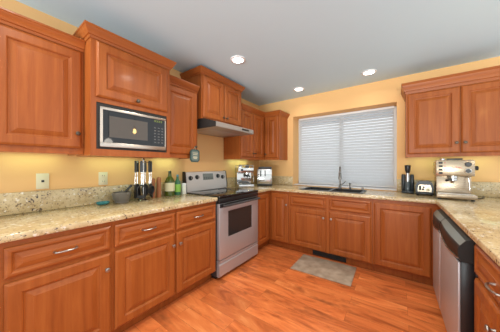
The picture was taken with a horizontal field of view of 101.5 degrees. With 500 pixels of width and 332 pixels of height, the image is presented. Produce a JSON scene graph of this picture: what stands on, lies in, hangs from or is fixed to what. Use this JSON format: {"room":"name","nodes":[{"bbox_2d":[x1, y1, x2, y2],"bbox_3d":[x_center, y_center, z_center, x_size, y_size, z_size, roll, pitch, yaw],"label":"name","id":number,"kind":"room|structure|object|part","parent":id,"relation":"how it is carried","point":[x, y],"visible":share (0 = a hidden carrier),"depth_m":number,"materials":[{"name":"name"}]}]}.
{"room":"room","nodes":[
{"label":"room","id":0,"kind":"room"},
{"bbox_2d":[0,0,258,192],"bbox_3d":[-1.227,0.035,2.192,0.100,2.449,4.900,0,0,36],"label":"wall","id":1,"kind":"structure","parent":0,"point":[18,170],"depth_m":1.79,"materials":[{"name":"yellow paint"}]},
{"bbox_2d":[0,6,84,155],"bbox_3d":[-1.489,-0.499,1.414,0.380,0.832,0.463,0,0,36],"label":"upper cabinet","id":2,"kind":"object","parent":1,"relation":"attached to","point":[42,65],"visible":1,"depth_m":1.32,"materials":[{"name":"brown wood"}]},
{"bbox_3d":[-1.357,-0.877,1.319,0.045,0.075,0.463,0,0,36],"label":"crown molding","id":3,"kind":"part","parent":2,"relation":"part of","materials":[{"name":"brown wood"}]},
{"bbox_2d":[36,173,48,188],"bbox_3d":[-1.602,0.120,1.578,0.009,0.120,0.072,0,0,36],"label":"wall outlet","id":4,"kind":"object","parent":1,"relation":"attached to","point":[42,179],"visible":1,"depth_m":1.58,"materials":[{"name":"beige plastic"}]},
{"bbox_2d":[0,181,181,215],"bbox_3d":[-1.458,0.269,1.764,0.020,0.154,2.037,0,0,36],"label":"backsplash","id":5,"kind":"structure","parent":1,"relation":"attached to","point":[30,201],"depth_m":1.63,"materials":[{"name":"stone"}]},
{"bbox_2d":[99,172,107,184],"bbox_3d":[-1.369,0.120,1.903,0.009,0.120,0.072,0,0,36],"label":"wall outlet","id":6,"kind":"object","parent":1,"relation":"attached to","point":[103,176],"visible":1,"depth_m":1.90,"materials":[{"name":"beige plastic"}]},
{"bbox_2d":[73,20,176,158],"bbox_3d":[-1.115,-0.529,1.815,0.517,0.913,0.708,0,0,36],"label":"upper cabinet","id":7,"kind":"object","parent":1,"relation":"attached to","point":[118,71],"visible":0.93,"depth_m":1.59,"materials":[{"name":"brown wood"}]},
{"bbox_3d":[-1.117,-0.947,1.816,0.512,0.078,0.708,0,0,36],"label":"crown molding","id":8,"kind":"part","parent":7,"relation":"part of","materials":[{"name":"brown wood"}]},
{"bbox_2d":[96,102,165,152],"bbox_3d":[-1.067,-0.292,1.782,0.319,0.337,0.552,0,0,36],"label":"microwave","id":9,"kind":"object","parent":7,"relation":"in","point":[117,128],"visible":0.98,"depth_m":1.64,"materials":[{"name":"silver metal"}]},
{"bbox_3d":[-0.978,-0.293,1.649,0.014,0.240,0.364,0,0,36],"label":"glass door","id":10,"kind":"part","parent":9,"relation":"part of","materials":[{"name":"black glass"}]},
{"bbox_3d":[-0.835,-0.293,1.848,0.014,0.240,0.125,0,0,36],"label":"control panel","id":11,"kind":"part","parent":9,"relation":"part of","materials":[{"name":"black glass"}]},
{"bbox_3d":[-0.938,-0.698,1.687,0.020,0.400,0.558,0,0,36],"label":"cabinet door","id":12,"kind":"part","parent":7,"relation":"part of","materials":[{"name":"brown wood"}]},
{"bbox_2d":[170,75,199,158],"bbox_3d":[-0.859,-0.499,2.286,0.380,0.832,0.440,0,0,36],"label":"upper cabinet","id":13,"kind":"object","parent":1,"relation":"attached to","point":[183,94],"visible":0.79,"depth_m":2.20,"materials":[{"name":"brown wood"}]},
{"bbox_3d":[-0.728,-0.877,2.191,0.045,0.075,0.440,0,0,36],"label":"crown molding","id":14,"kind":"part","parent":13,"relation":"part of","materials":[{"name":"brown wood"}]},
{"bbox_2d":[190,147,199,161],"bbox_3d":[-0.621,-0.127,2.299,0.014,0.174,0.128,0,0,36],"label":"plaque","id":15,"kind":"object","parent":13,"relation":"hanging from","point":[194,154],"visible":1,"depth_m":2.29,"materials":[{"name":"teal"}]},
{"bbox_2d":[180,65,244,126],"bbox_3d":[-0.474,-0.857,2.794,0.410,0.597,0.838,0,0,36],"label":"upper cabinet","id":16,"kind":"object","parent":1,"relation":"attached to","point":[218,96],"visible":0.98,"depth_m":2.57,"materials":[{"name":"brown wood"}]},
{"bbox_3d":[-0.478,-1.119,2.797,0.400,0.073,0.838,0,0,36],"label":"crown molding","id":17,"kind":"part","parent":16,"relation":"part of","materials":[{"name":"brown wood"}]},
{"bbox_3d":[-0.448,-0.825,2.548,0.020,0.501,0.358,0,0,36],"label":"cabinet door","id":18,"kind":"part","parent":16,"relation":"part of","materials":[{"name":"brown wood"}]},
{"bbox_3d":[-0.233,-0.825,2.846,0.020,0.501,0.358,0,0,36],"label":"cabinet door","id":19,"kind":"part","parent":16,"relation":"part of","materials":[{"name":"brown wood"}]},
{"bbox_2d":[197,118,253,137],"bbox_3d":[-0.403,-0.495,2.740,0.587,0.120,0.743,0,0,36],"label":"range hood","id":20,"kind":"object","parent":1,"relation":"attached to","point":[205,126],"visible":0.94,"depth_m":2.56,"materials":[{"name":"silver metal"}]},
{"bbox_3d":[-0.619,-0.498,2.443,0.584,0.116,0.010,0,0,36],"label":"panel","id":21,"kind":"part","parent":20,"relation":"part of","materials":[{"name":"black metal"}]},
{"bbox_3d":[-0.452,-0.438,2.771,0.320,0.004,0.521,0,0,36],"label":"filter panel","id":22,"kind":"part","parent":20,"relation":"part of","materials":[{"name":"silver metal"}]},
{"bbox_2d":[227,176,256,186],"bbox_3d":[-0.118,0.270,3.620,0.020,0.152,0.995,0,0,36],"label":"backsplash","id":23,"kind":"structure","parent":1,"relation":"attached to","point":[231,180],"depth_m":3.39,"materials":[{"name":"stone"}]},
{"bbox_2d":[224,103,264,159],"bbox_3d":[-0.062,-0.509,3.391,0.380,0.822,0.685,0,0,36],"label":"upper cabinet","id":24,"kind":"object","parent":1,"relation":"attached to","point":[251,147],"visible":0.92,"depth_m":3.20,"materials":[{"name":"brown wood"}]},
{"bbox_3d":[-0.040,-0.486,3.165,0.020,0.703,0.308,0,0,36],"label":"cabinet door","id":25,"kind":"part","parent":24,"relation":"part of","materials":[{"name":"brown wood"}]},
{"bbox_3d":[0.070,-0.882,3.296,0.046,0.075,0.685,0,0,36],"label":"crown molding","id":26,"kind":"part","parent":24,"relation":"part of","materials":[{"name":"brown wood"}]},
{"bbox_3d":[0.145,-0.486,3.421,0.020,0.703,0.304,0,0,36],"label":"cabinet door","id":27,"kind":"part","parent":24,"relation":"part of","materials":[{"name":"brown wood"}]},
{"bbox_2d":[16,0,499,105],"bbox_3d":[0.313,-1.214,1.080,3.900,0.050,4.900,0,0,36],"label":"ceiling","id":28,"kind":"structure","parent":0,"point":[317,46],"depth_m":1.84,"materials":[{"name":"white paint"}]},
{"bbox_2d":[230,55,245,63],"bbox_3d":[-0.135,-1.183,2.287,0.172,0.012,0.172,0,0,36],"label":"recessed light","id":29,"kind":"object","parent":28,"relation":"in","point":[237,59],"visible":1,"depth_m":2.27,"materials":[{"name":"white glass"}]},
{"bbox_2d":[293,87,304,90],"bbox_3d":[0.757,-1.183,3.164,0.172,0.012,0.172,0,0,36],"label":"recessed light","id":30,"kind":"object","parent":28,"relation":"in","point":[296,88],"visible":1,"depth_m":3.16,"materials":[{"name":"white glass"}]},
{"bbox_2d":[361,69,376,75],"bbox_3d":[1.513,-1.183,2.594,0.172,0.012,0.172,0,0,36],"label":"recessed light","id":31,"kind":"object","parent":28,"relation":"in","point":[369,71],"visible":1,"depth_m":2.58,"materials":[{"name":"white glass"}]},
{"bbox_2d":[123,243,446,331],"bbox_3d":[0.313,1.285,1.080,3.900,0.050,4.900,0,0,36],"label":"floor","id":32,"kind":"structure","parent":0,"point":[263,293],"depth_m":1.86,"materials":[{"name":"brown wood"}]},
{"bbox_2d":[0,222,111,331],"bbox_3d":[-1.334,0.824,1.382,0.667,0.871,0.499,0,0,36],"label":"base cabinet","id":33,"kind":"object","parent":32,"relation":"on","point":[59,281],"visible":1,"depth_m":1.19,"materials":[{"name":"brown wood"}]},
{"bbox_3d":[-1.100,0.497,1.217,0.020,0.158,0.472,0,0,36],"label":"drawer","id":34,"kind":"part","parent":33,"relation":"part of","materials":[{"name":"brown wood"}]},
{"bbox_3d":[-1.077,0.497,1.200,0.038,0.015,0.115,0,0,36],"label":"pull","id":35,"kind":"part","parent":33,"relation":"part of","materials":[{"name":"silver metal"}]},
{"bbox_2d":[111,201,215,331],"bbox_3d":[-0.893,0.824,1.992,0.667,0.871,1.001,0,0,36],"label":"base cabinet","id":36,"kind":"object","parent":32,"relation":"on","point":[159,258],"visible":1,"depth_m":1.69,"materials":[{"name":"brown wood"}]},
{"bbox_3d":[-0.807,0.497,1.622,0.020,0.158,0.478,0,0,36],"label":"drawer","id":37,"kind":"part","parent":36,"relation":"part of","materials":[{"name":"brown wood"}]},
{"bbox_3d":[-0.807,0.874,1.622,0.020,0.548,0.478,0,0,36],"label":"cabinet door","id":38,"kind":"part","parent":36,"relation":"part of","materials":[{"name":"brown wood"}]},
{"bbox_3d":[-0.517,0.497,2.024,0.020,0.158,0.485,0,0,36],"label":"drawer","id":39,"kind":"part","parent":36,"relation":"part of","materials":[{"name":"brown wood"}]},
{"bbox_3d":[-0.517,0.874,2.024,0.020,0.548,0.485,0,0,36],"label":"cabinet door","id":40,"kind":"part","parent":36,"relation":"part of","materials":[{"name":"brown wood"}]},
{"bbox_2d":[182,170,259,278],"bbox_3d":[-0.350,0.668,2.697,0.711,1.182,0.761,0,0,36],"label":"range","id":41,"kind":"object","parent":32,"relation":"on","point":[236,208],"visible":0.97,"depth_m":2.55,"materials":[{"name":"grey metal"}]},
{"bbox_2d":[211,201,216,276],"bbox_3d":[-0.393,0.797,2.728,0.605,0.865,0.761,0,0,36],"label":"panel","id":42,"kind":"object","parent":41,"relation":"in","point":[214,274],"depth_m":2.25,"materials":[{"name":"grey"}]},
{"bbox_2d":[186,187,257,198],"bbox_3d":[-0.345,0.350,2.694,0.593,0.028,0.761,0,0,36],"label":"cooktop","id":43,"kind":"object","parent":41,"relation":"in","point":[219,192],"depth_m":2.60,"materials":[{"name":"black glass"}]},
{"bbox_3d":[-0.129,1.136,2.538,0.043,0.178,0.753,0,0,36],"label":"storage drawer","id":44,"kind":"part","parent":41,"relation":"part of","materials":[{"name":"silver metal"}]},
{"bbox_3d":[-0.128,0.730,2.537,0.045,0.616,0.753,0,0,36],"label":"oven door","id":45,"kind":"part","parent":41,"relation":"part of","materials":[{"name":"silver metal"}]},
{"bbox_3d":[-0.129,0.392,2.538,0.044,0.052,0.757,0,0,36],"label":"trim","id":46,"kind":"part","parent":41,"relation":"part of","materials":[{"name":"black plastic"}]},
{"bbox_3d":[-0.084,0.443,2.505,0.054,0.025,0.701,0,0,36],"label":"oven handle","id":47,"kind":"part","parent":41,"relation":"part of","materials":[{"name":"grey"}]},
{"bbox_2d":[257,191,290,248],"bbox_3d":[0.259,0.824,3.362,0.932,0.871,1.014,0,0,36],"label":"base cabinet","id":48,"kind":"object","parent":32,"relation":"on","point":[273,206],"visible":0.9,"depth_m":3.07,"materials":[{"name":"brown wood"}]},
{"bbox_3d":[0.191,0.784,3.011,0.020,0.728,0.345,0,0,36],"label":"door","id":49,"kind":"part","parent":48,"relation":"part of","materials":[{"name":"brown wood"}]},
{"bbox_3d":[0.451,0.784,3.089,0.282,0.728,0.020,0,0,36],"label":"door","id":50,"kind":"part","parent":48,"relation":"part of","materials":[{"name":"brown wood"}]},
{"bbox_2d":[227,176,499,266],"bbox_3d":[0.751,0.284,2.094,3.217,0.204,2.497,0,0,36],"label":"countertop","id":51,"kind":"structure","parent":48,"relation":"on","point":[479,219],"depth_m":2.02,"materials":[{"name":"stone"}]},
{"bbox_2d":[235,165,253,187],"bbox_3d":[-0.083,0.163,3.246,0.250,0.356,0.336,0,0,-16],"label":"espresso machine","id":52,"kind":"object","parent":51,"relation":"on","point":[242,174],"visible":1,"depth_m":3.25,"materials":[{"name":"silver metal"}]},
{"bbox_2d":[257,167,271,185],"bbox_3d":[0.260,0.181,3.573,0.250,0.322,0.250,0,0,8],"label":"toaster","id":53,"kind":"object","parent":51,"relation":"on","point":[264,174],"visible":1,"depth_m":3.46,"materials":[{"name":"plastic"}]},
{"bbox_3d":[0.245,0.223,3.462,0.230,0.155,0.004,0,0,8],"label":"plate","id":54,"kind":"part","parent":53,"relation":"part of","materials":[{"name":"silver metal"}]},
{"bbox_2d":[301,187,366,193],"bbox_3d":[1.167,0.454,2.895,0.816,0.232,0.400,0,0,36],"label":"sink","id":55,"kind":"object","parent":51,"relation":"in","point":[305,188],"visible":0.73,"depth_m":2.92,"materials":[{"name":"grey metal"}]},
{"bbox_2d":[338,167,345,188],"bbox_3d":[1.327,0.178,3.014,0.154,0.334,0.114,0,0,-35],"label":"kitchen faucet","id":56,"kind":"object","parent":51,"relation":"on","point":[339,177],"visible":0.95,"depth_m":2.97,"materials":[{"name":"silver metal"}]},
{"bbox_2d":[401,165,413,193],"bbox_3d":[1.993,0.168,2.580,0.130,0.350,0.130,0,0,38],"label":"coffee grinder","id":57,"kind":"object","parent":51,"relation":"on","point":[407,181],"visible":1,"depth_m":2.56,"materials":[{"name":"grey"}]},
{"bbox_2d":[405,181,410,190],"bbox_3d":[1.984,0.258,2.568,0.062,0.118,0.062,0,0,38],"label":"canister","id":58,"kind":"object","parent":57,"relation":"on","point":[407,183],"depth_m":2.55,"materials":[{"name":"grey"}]},
{"bbox_2d":[416,180,433,195],"bbox_3d":[2.064,0.261,2.415,0.160,0.168,0.205,0,0,40],"label":"toaster","id":59,"kind":"object","parent":51,"relation":"on","point":[424,187],"visible":0.99,"depth_m":2.35,"materials":[{"name":"silver plastic"}]},
{"bbox_3d":[2.010,0.261,2.350,0.120,0.080,0.004,0,0,40],"label":"plate","id":60,"kind":"part","parent":59,"relation":"part of","materials":[{"name":"white metal"}]},
{"bbox_2d":[433,158,478,201],"bbox_3d":[2.148,0.135,2.134,0.322,0.420,0.351,0,0,37],"label":"espresso machine","id":61,"kind":"object","parent":51,"relation":"on","point":[452,176],"visible":1,"depth_m":2.09,"materials":[{"name":"silver metal"}]},
{"bbox_3d":[2.130,-0.067,2.129,0.115,0.016,0.080,0,0,37],"label":"cup tray lid","id":62,"kind":"part","parent":61,"relation":"part of","materials":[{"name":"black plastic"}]},
{"bbox_2d":[435,192,477,199],"bbox_3d":[2.080,0.307,2.070,0.290,0.044,0.134,0,0,37],"label":"drip tray","id":63,"kind":"object","parent":61,"relation":"on","point":[453,195],"depth_m":2.04,"materials":[{"name":"silver metal"}]},
{"bbox_2d":[291,254,356,286],"bbox_3d":[0.902,1.254,2.502,0.670,0.009,0.470,0,0,34],"label":"floor mat","id":64,"kind":"object","parent":32,"relation":"on","point":[340,273],"visible":1,"depth_m":2.46,"materials":[{"name":"beige fabric"}]},
{"bbox_2d":[289,192,372,269],"bbox_3d":[1.170,0.824,2.925,1.052,0.871,0.656,0,0,36],"label":"base cabinet","id":65,"kind":"object","parent":32,"relation":"on","point":[342,226],"visible":0.98,"depth_m":2.63,"materials":[{"name":"brown wood"}]},
{"bbox_3d":[0.796,0.497,2.840,0.514,0.158,0.020,0,0,36],"label":"drawer","id":66,"kind":"part","parent":65,"relation":"part of","materials":[{"name":"brown wood"}]},
{"bbox_3d":[0.796,0.874,2.840,0.514,0.548,0.020,0,0,36],"label":"cabinet door","id":67,"kind":"part","parent":65,"relation":"part of","materials":[{"name":"brown wood"}]},
{"bbox_2d":[313,250,345,262],"bbox_3d":[1.056,1.204,2.741,0.430,0.080,0.008,0,0,36],"label":"floor register","id":68,"kind":"object","parent":65,"relation":"in","point":[315,252],"visible":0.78,"depth_m":2.73,"materials":[{"name":"black plastic"}]},
{"bbox_3d":[1.226,0.497,2.530,0.474,0.158,0.020,0,0,36],"label":"drawer","id":69,"kind":"part","parent":65,"relation":"part of","materials":[{"name":"brown wood"}]},
{"bbox_3d":[1.226,0.874,2.530,0.474,0.548,0.020,0,0,36],"label":"cabinet door","id":70,"kind":"part","parent":65,"relation":"part of","materials":[{"name":"brown wood"}]},
{"bbox_2d":[373,199,440,285],"bbox_3d":[2.038,0.824,2.220,1.178,0.871,0.784,0,0,36],"label":"base cabinet","id":71,"kind":"object","parent":32,"relation":"on","point":[402,230],"visible":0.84,"depth_m":2.21,"materials":[{"name":"brown wood"}]},
{"bbox_2d":[432,209,449,307],"bbox_3d":[1.887,0.829,1.603,0.662,0.861,0.381,0,0,36],"label":"trash compactor","id":72,"kind":"object","parent":32,"relation":"on","point":[439,215],"visible":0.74,"depth_m":1.76,"materials":[{"name":"silver metal"}]},
{"bbox_3d":[1.654,0.471,1.772,0.079,0.139,0.380,0,0,36],"label":"control panel","id":73,"kind":"part","parent":72,"relation":"part of","materials":[{"name":"black"}]},
{"bbox_2d":[439,218,477,331],"bbox_3d":[1.598,0.829,1.202,0.660,0.861,0.595,0,0,36],"label":"dishwasher","id":74,"kind":"object","parent":32,"relation":"on","point":[457,274],"visible":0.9,"depth_m":1.20,"materials":[{"name":"silver metal"}]},
{"bbox_3d":[1.365,0.471,1.370,0.077,0.139,0.594,0,0,36],"label":"control panel","id":75,"kind":"part","parent":74,"relation":"part of","materials":[{"name":"black"}]},
{"bbox_3d":[1.373,0.843,1.364,0.056,0.610,0.594,0,0,36],"label":"appliance door","id":76,"kind":"part","parent":74,"relation":"part of","materials":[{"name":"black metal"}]},
{"bbox_2d":[474,244,499,331],"bbox_3d":[1.237,0.824,0.657,0.647,0.871,0.700,0,0,36],"label":"base cabinet","id":77,"kind":"object","parent":32,"relation":"on","point":[487,284],"visible":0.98,"depth_m":0.95,"materials":[{"name":"brown wood"}]},
{"bbox_3d":[1.113,0.874,0.958,0.020,0.548,0.332,0,0,36],"label":"cabinet door","id":78,"kind":"part","parent":77,"relation":"part of","materials":[{"name":"brown wood"}]},
{"bbox_3d":[1.014,0.693,0.862,0.031,0.031,0.031,0,0,36],"label":"knob","id":79,"kind":"part","parent":77,"relation":"part of","materials":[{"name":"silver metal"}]},
{"bbox_3d":[0.986,0.501,0.830,0.038,0.015,0.115,0,0,36],"label":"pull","id":80,"kind":"part","parent":77,"relation":"part of","materials":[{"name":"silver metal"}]},
{"bbox_3d":[-1.627,0.824,0.976,0.667,0.871,0.500,0,0,36],"label":"base cabinet","id":81,"kind":"object","parent":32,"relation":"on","visible":0},
{"bbox_2d":[0,181,217,243],"bbox_3d":[-1.205,0.289,1.581,0.645,0.194,2.037,0,0,36],"label":"countertop","id":82,"kind":"structure","parent":81,"relation":"on","point":[23,215],"depth_m":1.54,"materials":[{"name":"stone"}]},
{"bbox_2d":[96,201,109,204],"bbox_3d":[-1.308,0.334,1.816,0.103,0.023,0.103,0,0,36],"label":"dish","id":83,"kind":"object","parent":82,"relation":"on","point":[99,202],"visible":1,"depth_m":1.80,"materials":[{"name":"teal ceramic"}]},
{"bbox_2d":[112,191,130,202],"bbox_3d":[-1.207,0.297,1.921,0.160,0.097,0.160,0,0,-38],"label":"mortar","id":84,"kind":"object","parent":82,"relation":"on","point":[118,197],"visible":0.98,"depth_m":1.87,"materials":[{"name":"grey stone"}]},
{"bbox_2d":[136,158,149,200],"bbox_3d":[-1.076,0.136,2.060,0.130,0.420,0.130,0,0,36],"label":"carousel","id":85,"kind":"object","parent":82,"relation":"on","point":[143,159],"visible":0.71,"depth_m":2.05,"materials":[{"name":"silver metal"}]},
{"bbox_2d":[134,161,136,198],"bbox_3d":[-1.129,0.137,2.008,0.012,0.369,0.064,0,0,-44],"label":"utensil","id":86,"kind":"object","parent":85,"relation":"hanging from","point":[135,185],"visible":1,"depth_m":2.00,"materials":[{"name":"grey plastic"}]},
{"bbox_2d":[136,161,140,194],"bbox_3d":[-1.147,0.137,2.080,0.012,0.369,0.083,0,0,16],"label":"utensil","id":87,"kind":"object","parent":85,"relation":"hanging from","point":[137,164],"visible":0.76,"depth_m":2.08,"materials":[{"name":"grey"}]},
{"bbox_3d":[-1.147,0.009,2.080,0.012,0.113,0.026,0,0,16],"label":"handle","id":88,"kind":"part","parent":87,"relation":"part of","materials":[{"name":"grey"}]},
{"bbox_2d":[137,161,145,198],"bbox_3d":[-1.058,0.141,1.988,0.082,0.377,0.014,0,0,-14],"label":"utensil","id":89,"kind":"object","parent":85,"relation":"hanging from","point":[141,162],"visible":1,"depth_m":1.99,"materials":[{"name":"grey"}]},
{"bbox_3d":[-1.058,0.009,1.988,0.026,0.113,0.012,0,0,-14],"label":"handle","id":90,"kind":"part","parent":89,"relation":"part of","materials":[{"name":"grey plastic"}]},
{"bbox_2d":[144,161,148,195],"bbox_3d":[-1.094,0.137,2.132,0.070,0.369,0.012,0,0,-14],"label":"utensil","id":91,"kind":"object","parent":85,"relation":"hanging from","point":[145,164],"visible":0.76,"depth_m":2.13,"materials":[{"name":"grey"}]},
{"bbox_2d":[149,161,152,196],"bbox_3d":[-1.023,0.137,2.112,0.012,0.369,0.083,0,0,-44],"label":"utensil","id":92,"kind":"object","parent":85,"relation":"hanging from","point":[151,195],"visible":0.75,"depth_m":2.11,"materials":[{"name":"grey"}]},
{"bbox_2d":[147,161,154,194],"bbox_3d":[-0.992,0.121,2.037,0.041,0.337,0.082,0,0,16],"label":"utensil","id":93,"kind":"object","parent":85,"relation":"hanging from","point":[150,189],"visible":1,"depth_m":2.04,"materials":[{"name":"grey plastic"}]},
{"bbox_3d":[-1.004,0.009,2.040,0.012,0.113,0.026,0,0,16],"label":"handle","id":94,"kind":"part","parent":93,"relation":"part of","materials":[{"name":"grey plastic"}]},
{"bbox_2d":[151,178,154,197],"bbox_3d":[-1.038,0.241,2.188,0.039,0.210,0.039,0,0,36],"label":"pepper mill","id":95,"kind":"object","parent":82,"relation":"on","point":[153,179],"visible":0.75,"depth_m":2.17,"materials":[{"name":"brown wood"}]},
{"bbox_2d":[156,177,160,196],"bbox_3d":[-1.001,0.236,2.240,0.050,0.220,0.050,0,0,36],"label":"pepper mill","id":96,"kind":"object","parent":82,"relation":"on","point":[158,180],"visible":0.98,"depth_m":2.22,"materials":[{"name":"brown wood"}]},
{"bbox_2d":[165,171,174,195],"bbox_3d":[-0.925,0.203,2.354,0.109,0.284,0.109,0,0,36],"label":"oil bottle","id":97,"kind":"object","parent":82,"relation":"on","point":[169,182],"visible":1,"depth_m":2.31,"materials":[{"name":"green glass"}]},
{"bbox_2d":[175,175,180,194],"bbox_3d":[-0.865,0.226,2.438,0.074,0.238,0.074,0,0,36],"label":"oil bottle","id":98,"kind":"object","parent":82,"relation":"on","point":[177,181],"visible":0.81,"depth_m":2.41,"materials":[{"name":"green glass"}]},
{"bbox_2d":[181,183,185,193],"bbox_3d":[-0.807,0.280,2.492,0.060,0.130,0.060,0,0,36],"label":"jar","id":99,"kind":"object","parent":82,"relation":"on","point":[183,187],"visible":0.96,"depth_m":2.47,"materials":[{"name":"white ceramic"}]},
{"bbox_2d":[259,56,499,190],"bbox_3d":[1.805,0.035,3.061,3.800,2.449,0.300,0,0,36],"label":"wall","id":100,"kind":"structure","parent":0,"point":[384,93],"depth_m":2.88,"materials":[{"name":"yellow paint"}]},
{"bbox_2d":[255,110,289,160],"bbox_3d":[0.335,-0.509,3.699,0.663,0.822,0.380,0,0,36],"label":"upper cabinet","id":101,"kind":"object","parent":100,"relation":"attached to","point":[275,122],"visible":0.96,"depth_m":3.49,"materials":[{"name":"brown wood"}]},
{"bbox_3d":[0.365,-0.486,3.493,0.250,0.703,0.020,0,0,36],"label":"cabinet door","id":102,"kind":"part","parent":101,"relation":"part of","materials":[{"name":"brown wood"}]},
{"bbox_3d":[0.470,-0.882,3.604,0.333,0.075,0.376,0,0,36],"label":"crown molding","id":103,"kind":"part","parent":101,"relation":"part of","materials":[{"name":"brown wood"}]},
{"bbox_2d":[272,176,292,184],"bbox_3d":[0.464,0.270,3.829,0.720,0.152,0.020,0,0,36],"label":"backsplash","id":104,"kind":"structure","parent":100,"relation":"attached to","point":[284,180],"depth_m":3.72,"materials":[{"name":"stone"}]},
{"bbox_2d":[293,106,396,190],"bbox_3d":[1.458,-0.260,3.308,1.495,1.202,0.292,0,0,36],"label":"window","id":105,"kind":"structure","parent":100,"relation":"in","point":[395,107],"depth_m":2.97,"materials":[{"name":"white plastic"}]},
{"bbox_3d":[1.458,0.336,3.308,1.495,0.011,0.292,0,0,36],"label":"sill","id":106,"kind":"part","parent":105,"relation":"part of","materials":[{"name":"white plastic"}]},
{"bbox_2d":[299,106,393,187],"bbox_3d":[1.494,-0.271,3.360,1.441,1.175,0.052,0,0,36],"label":"window blind","id":107,"kind":"object","parent":105,"relation":"attached to","point":[324,167],"visible":0.91,"depth_m":3.28,"materials":[{"name":"white plastic"}]},
{"bbox_3d":[1.495,0.309,3.361,1.435,0.016,0.036,0,0,36],"label":"rail","id":108,"kind":"part","parent":107,"relation":"part of","materials":[{"name":"white plastic"}]},
{"bbox_2d":[304,111,392,124],"bbox_3d":[2.107,-0.940,3.565,3.900,0.080,0.830,0,0,36],"label":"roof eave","id":109,"kind":"object","parent":100,"relation":"attached to","point":[390,111],"visible":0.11,"depth_m":3.82,"materials":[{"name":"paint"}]},
{"bbox_2d":[397,179,499,197],"bbox_3d":[2.376,0.264,2.448,0.996,0.164,0.020,0,0,36],"label":"backsplash","id":110,"kind":"structure","parent":100,"relation":"attached to","point":[487,189],"depth_m":2.28,"materials":[{"name":"stone"}]},
{"bbox_2d":[401,65,499,157],"bbox_3d":[2.289,-0.534,2.289,0.956,0.872,0.380,0,0,36],"label":"upper cabinet","id":111,"kind":"object","parent":100,"relation":"attached to","point":[457,114],"visible":1,"depth_m":2.17,"materials":[{"name":"brown wood"}]},
{"bbox_3d":[2.040,-0.486,2.284,0.438,0.703,0.020,0,0,36],"label":"cabinet door","id":112,"kind":"part","parent":111,"relation":"part of","materials":[{"name":"brown wood"}]},
{"bbox_3d":[2.290,-0.907,2.291,0.956,0.125,0.376,0,0,36],"label":"crown molding","id":113,"kind":"part","parent":111,"relation":"part of","materials":[{"name":"brown wood"}]},
{"bbox_3d":[2.401,-0.486,2.023,0.436,0.703,0.020,0,0,36],"label":"cabinet door","id":114,"kind":"part","parent":111,"relation":"part of","materials":[{"name":"brown wood"}]}
]}

